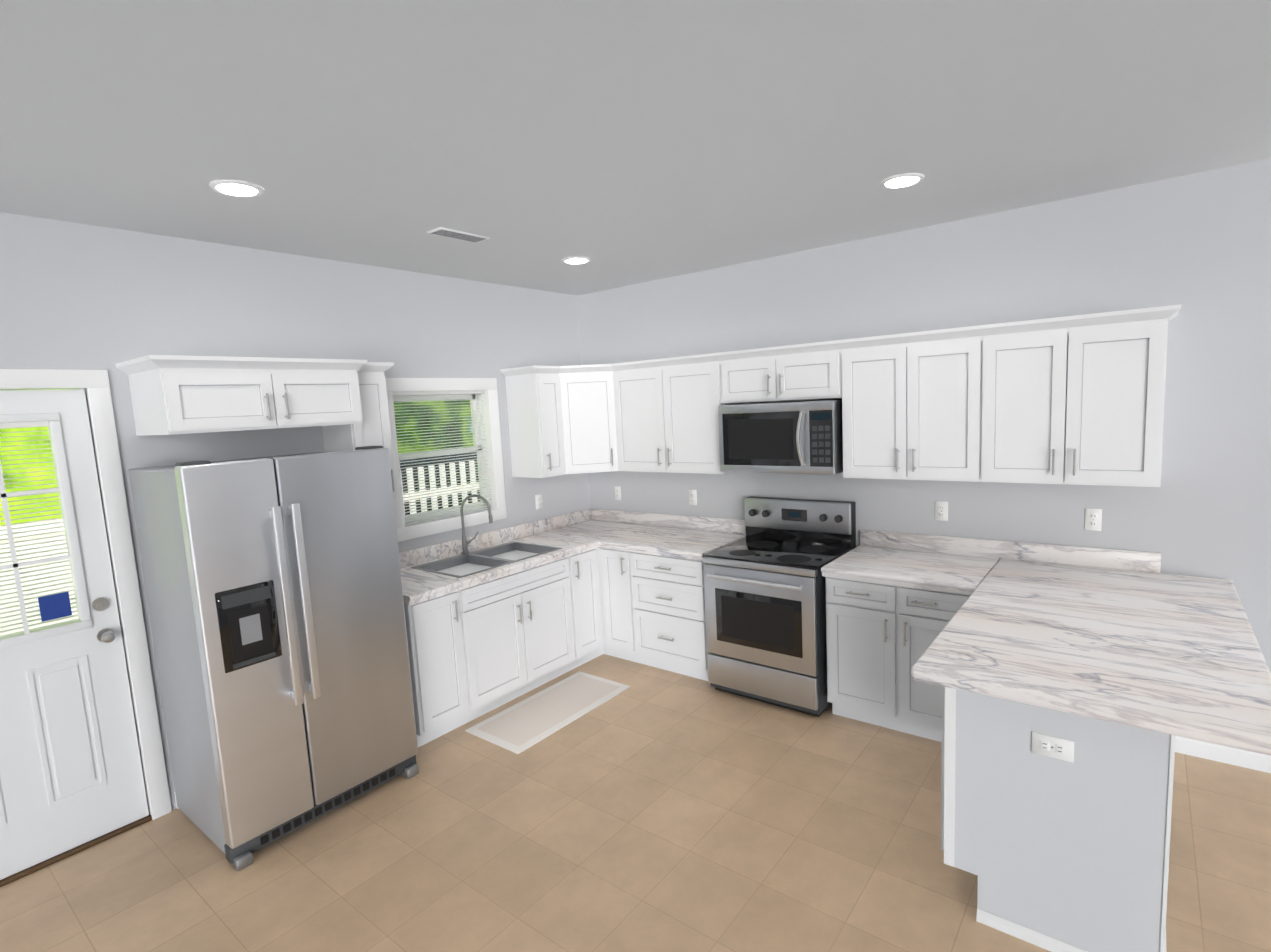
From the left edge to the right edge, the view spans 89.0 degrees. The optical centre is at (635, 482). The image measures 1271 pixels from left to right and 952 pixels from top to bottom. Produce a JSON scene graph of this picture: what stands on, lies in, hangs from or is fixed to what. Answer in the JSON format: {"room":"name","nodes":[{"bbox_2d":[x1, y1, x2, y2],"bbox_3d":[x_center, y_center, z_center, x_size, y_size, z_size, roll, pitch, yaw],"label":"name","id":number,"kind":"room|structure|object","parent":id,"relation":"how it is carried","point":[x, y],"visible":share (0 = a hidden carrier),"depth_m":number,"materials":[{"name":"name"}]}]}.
{"room":"kitchen","nodes":[
{"label":"kitchen","id":0,"kind":"room"},
{"bbox_2d":[0,212,590,809],"bbox_3d":[-2.457,0.239,3.110,0.150,2.824,6.750,2,9,38],"label":"wall","id":1,"kind":"structure","parent":0,"point":[78,296],"depth_m":3.42,"materials":[{"name":"paint"}]},
{"bbox_2d":[0,389,148,879],"bbox_3d":[-2.684,0.657,2.726,0.116,2.074,0.815,2,9,38],"label":"door","id":2,"kind":"structure","parent":1,"relation":"in","point":[71,774],"depth_m":2.90,"materials":[{"name":"white wood"}]},
{"bbox_2d":[0,369,171,886],"bbox_3d":[-2.734,0.621,2.761,0.167,2.178,0.986,2,9,38],"label":"door frame","id":3,"kind":"structure","parent":1,"relation":"attached to","point":[94,385],"depth_m":3.03,"materials":[{"name":"white wood"}]},
{"bbox_2d":[386,378,506,541],"bbox_3d":[-1.344,-0.194,4.486,0.167,1.044,0.934,2,9,38],"label":"window","id":4,"kind":"structure","parent":1,"relation":"in","point":[476,416],"depth_m":4.50,"materials":[{"name":"clear glass"}]},
{"bbox_2d":[535,494,542,509],"bbox_3d":[-0.765,0.152,5.129,0.007,0.116,0.072,2,9,38],"label":"electrical outlet","id":5,"kind":"object","parent":1,"relation":"attached to","point":[538,501],"visible":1,"depth_m":5.12,"materials":[{"name":"plastic"}]},
{"bbox_2d":[0,654,1270,951],"bbox_3d":[0.604,1.818,0.939,7.750,0.100,6.750,2,9,38],"label":"floor","id":6,"kind":"structure","parent":0,"point":[656,810],"depth_m":2.74,"materials":[{"name":"tile"}]},
{"bbox_2d":[128,446,418,870],"bbox_3d":[-1.730,0.728,3.206,0.777,1.757,0.908,2,9,38],"label":"fridge","id":7,"kind":"object","parent":6,"relation":"on","point":[274,591],"visible":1,"depth_m":2.90,"materials":[{"name":"silver metal"}]},
{"bbox_2d":[465,671,630,753],"bbox_3d":[-0.528,1.435,4.128,0.475,0.012,1.010,2,9,38],"label":"rug","id":8,"kind":"object","parent":6,"relation":"on","point":[523,725],"visible":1,"depth_m":4.06,"materials":[{"name":"beige fabric"}]},
{"bbox_2d":[703,496,855,716],"bbox_3d":[0.925,0.753,4.176,0.752,1.205,0.728,2,9,38],"label":"range","id":9,"kind":"object","parent":6,"relation":"on","point":[765,593],"visible":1,"depth_m":4.00,"materials":[{"name":"silver metal"}]},
{"bbox_2d":[399,494,1270,951],"bbox_3d":[0.567,0.780,3.528,4.117,1.343,2.202,2,9,38],"label":"cabinet","id":10,"kind":"object","parent":6,"relation":"on","point":[981,660],"visible":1,"depth_m":2.81,"materials":[{"name":"white wood"}]},
{"bbox_2d":[399,508,1270,760],"bbox_3d":[0.553,0.505,3.495,4.117,0.152,2.202,2,9,38],"label":"countertop","id":11,"kind":"structure","parent":10,"relation":"on","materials":[{"name":"stone"}]},
{"bbox_2d":[460,494,493,554],"bbox_3d":[-1.101,0.286,4.454,0.233,0.414,0.131,2,9,38],"label":"faucet","id":12,"kind":"object","parent":11,"relation":"on","point":[467,545],"depth_m":4.48,"materials":[{"name":"metal"}]},
{"bbox_2d":[410,541,562,607],"bbox_3d":[-0.978,0.599,4.356,0.524,0.197,0.864,2,9,38],"label":"sink","id":13,"kind":"object","parent":11,"relation":"in","point":[466,564],"depth_m":4.37,"materials":[{"name":"metal"}]},
{"bbox_2d":[1031,732,1073,762],"bbox_3d":[1.356,0.861,2.102,0.116,0.072,0.007,2,9,38],"label":"electrical outlet","id":14,"kind":"object","parent":10,"relation":"attached to","point":[1053,747],"visible":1,"depth_m":2.10,"materials":[{"name":"plastic"}]},
{"bbox_2d":[0,0,1270,295],"bbox_3d":[0.455,-1.081,0.589,7.750,0.100,6.750,2,9,38],"label":"ceiling","id":15,"kind":"structure","parent":0,"point":[616,142],"depth_m":2.12,"materials":[{"name":"paint"}]},
{"bbox_2d":[209,180,263,196],"bbox_3d":[-1.571,-1.158,2.549,0.184,0.008,0.184,2,9,38],"label":"recessed light","id":16,"kind":"object","parent":15,"relation":"in","point":[235,188],"visible":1,"depth_m":2.54,"materials":[{"name":"white plastic"}]},
{"bbox_2d":[426,227,489,242],"bbox_3d":[-0.922,-1.291,3.376,0.120,0.009,0.320,2,9,38],"label":"ceiling vent","id":17,"kind":"object","parent":15,"relation":"in","point":[456,234],"visible":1,"depth_m":3.35,"materials":[{"name":"white metal"}]},
{"bbox_2d":[562,257,590,263],"bbox_3d":[-0.373,-1.406,4.093,0.184,0.008,0.184,2,9,38],"label":"recessed light","id":18,"kind":"object","parent":15,"relation":"in","point":[576,260],"visible":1,"depth_m":4.08,"materials":[{"name":"white plastic"}]},
{"bbox_2d":[880,173,924,188],"bbox_3d":[1.183,-1.339,2.870,0.184,0.008,0.184,2,9,38],"label":"recessed light","id":19,"kind":"object","parent":15,"relation":"in","point":[902,180],"visible":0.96,"depth_m":2.86,"materials":[{"name":"white plastic"}]},
{"bbox_2d":[578,159,1270,671],"bbox_3d":[2.622,-0.043,3.283,7.600,2.824,0.150,2,9,38],"label":"wall","id":20,"kind":"structure","parent":0,"point":[1198,247],"depth_m":3.40,"materials":[{"name":"paint"}]},
{"bbox_2d":[614,486,620,499],"bbox_3d":[-0.150,0.088,5.399,0.072,0.116,0.007,2,9,38],"label":"electrical outlet","id":21,"kind":"object","parent":20,"relation":"attached to","point":[617,492],"visible":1,"depth_m":5.40,"materials":[{"name":"plastic"}]},
{"bbox_2d":[115,304,1181,498],"bbox_3d":[0.109,-0.284,3.087,3.870,0.806,3.185,2,9,38],"label":"upper cabinet","id":22,"kind":"object","parent":20,"relation":"attached to","point":[1076,400],"visible":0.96,"depth_m":3.42,"materials":[{"name":"white wood"}]},
{"bbox_2d":[718,399,842,474],"bbox_3d":[0.963,-0.296,4.153,0.776,0.438,0.469,2,9,38],"label":"microwave","id":23,"kind":"object","parent":22,"relation":"attached to","point":[801,437],"visible":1,"depth_m":3.98,"materials":[{"name":"silver metal"}]},
{"bbox_2d":[688,490,696,504],"bbox_3d":[0.436,0.114,4.939,0.072,0.116,0.007,2,9,38],"label":"electrical outlet","id":24,"kind":"object","parent":20,"relation":"attached to","point":[692,497],"visible":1,"depth_m":4.93,"materials":[{"name":"plastic"}]},
{"bbox_2d":[175,736,1270,808],"bbox_3d":[0.612,1.738,0.823,7.600,0.085,6.600,2,9,38],"label":"baseboard","id":25,"kind":"structure","parent":20,"relation":"attached to","point":[1228,755],"depth_m":3.18,"materials":[{"name":"white wood"}]},
{"bbox_2d":[935,501,947,520],"bbox_3d":[1.822,0.169,3.849,0.072,0.116,0.007,2,9,38],"label":"electrical outlet","id":26,"kind":"object","parent":20,"relation":"attached to","point":[941,510],"visible":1,"depth_m":3.85,"materials":[{"name":"plastic"}]},
{"bbox_2d":[1085,508,1101,530],"bbox_3d":[2.403,0.194,3.393,0.072,0.116,0.007,2,9,38],"label":"electrical outlet","id":27,"kind":"object","parent":20,"relation":"attached to","point":[1093,519],"visible":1,"depth_m":3.39,"materials":[{"name":"plastic"}]},
{"label":"outside","id":28,"kind":"structure","parent":0,"visible":0},
{"bbox_3d":[-16.097,0.949,18.188,39.840,0.100,60.000,2,9,38],"label":"ground","id":29,"kind":"structure","parent":28,"visible":0},
{"bbox_2d":[0,389,473,526],"bbox_3d":[-12.955,-4.236,-0.577,2.400,14.350,36.000,2,9,38],"label":"trees","id":30,"kind":"object","parent":29,"relation":"on","point":[401,409],"depth_m":8.10,"materials":[{"name":"green plant"}]},
{"bbox_2d":[0,452,479,635],"bbox_3d":[-4.578,0.935,5.579,0.515,1.770,12.600,2,9,38],"label":"fence","id":31,"kind":"object","parent":29,"relation":"on","point":[32,569],"depth_m":5.14,"materials":[{"name":"white wood"}]}
]}

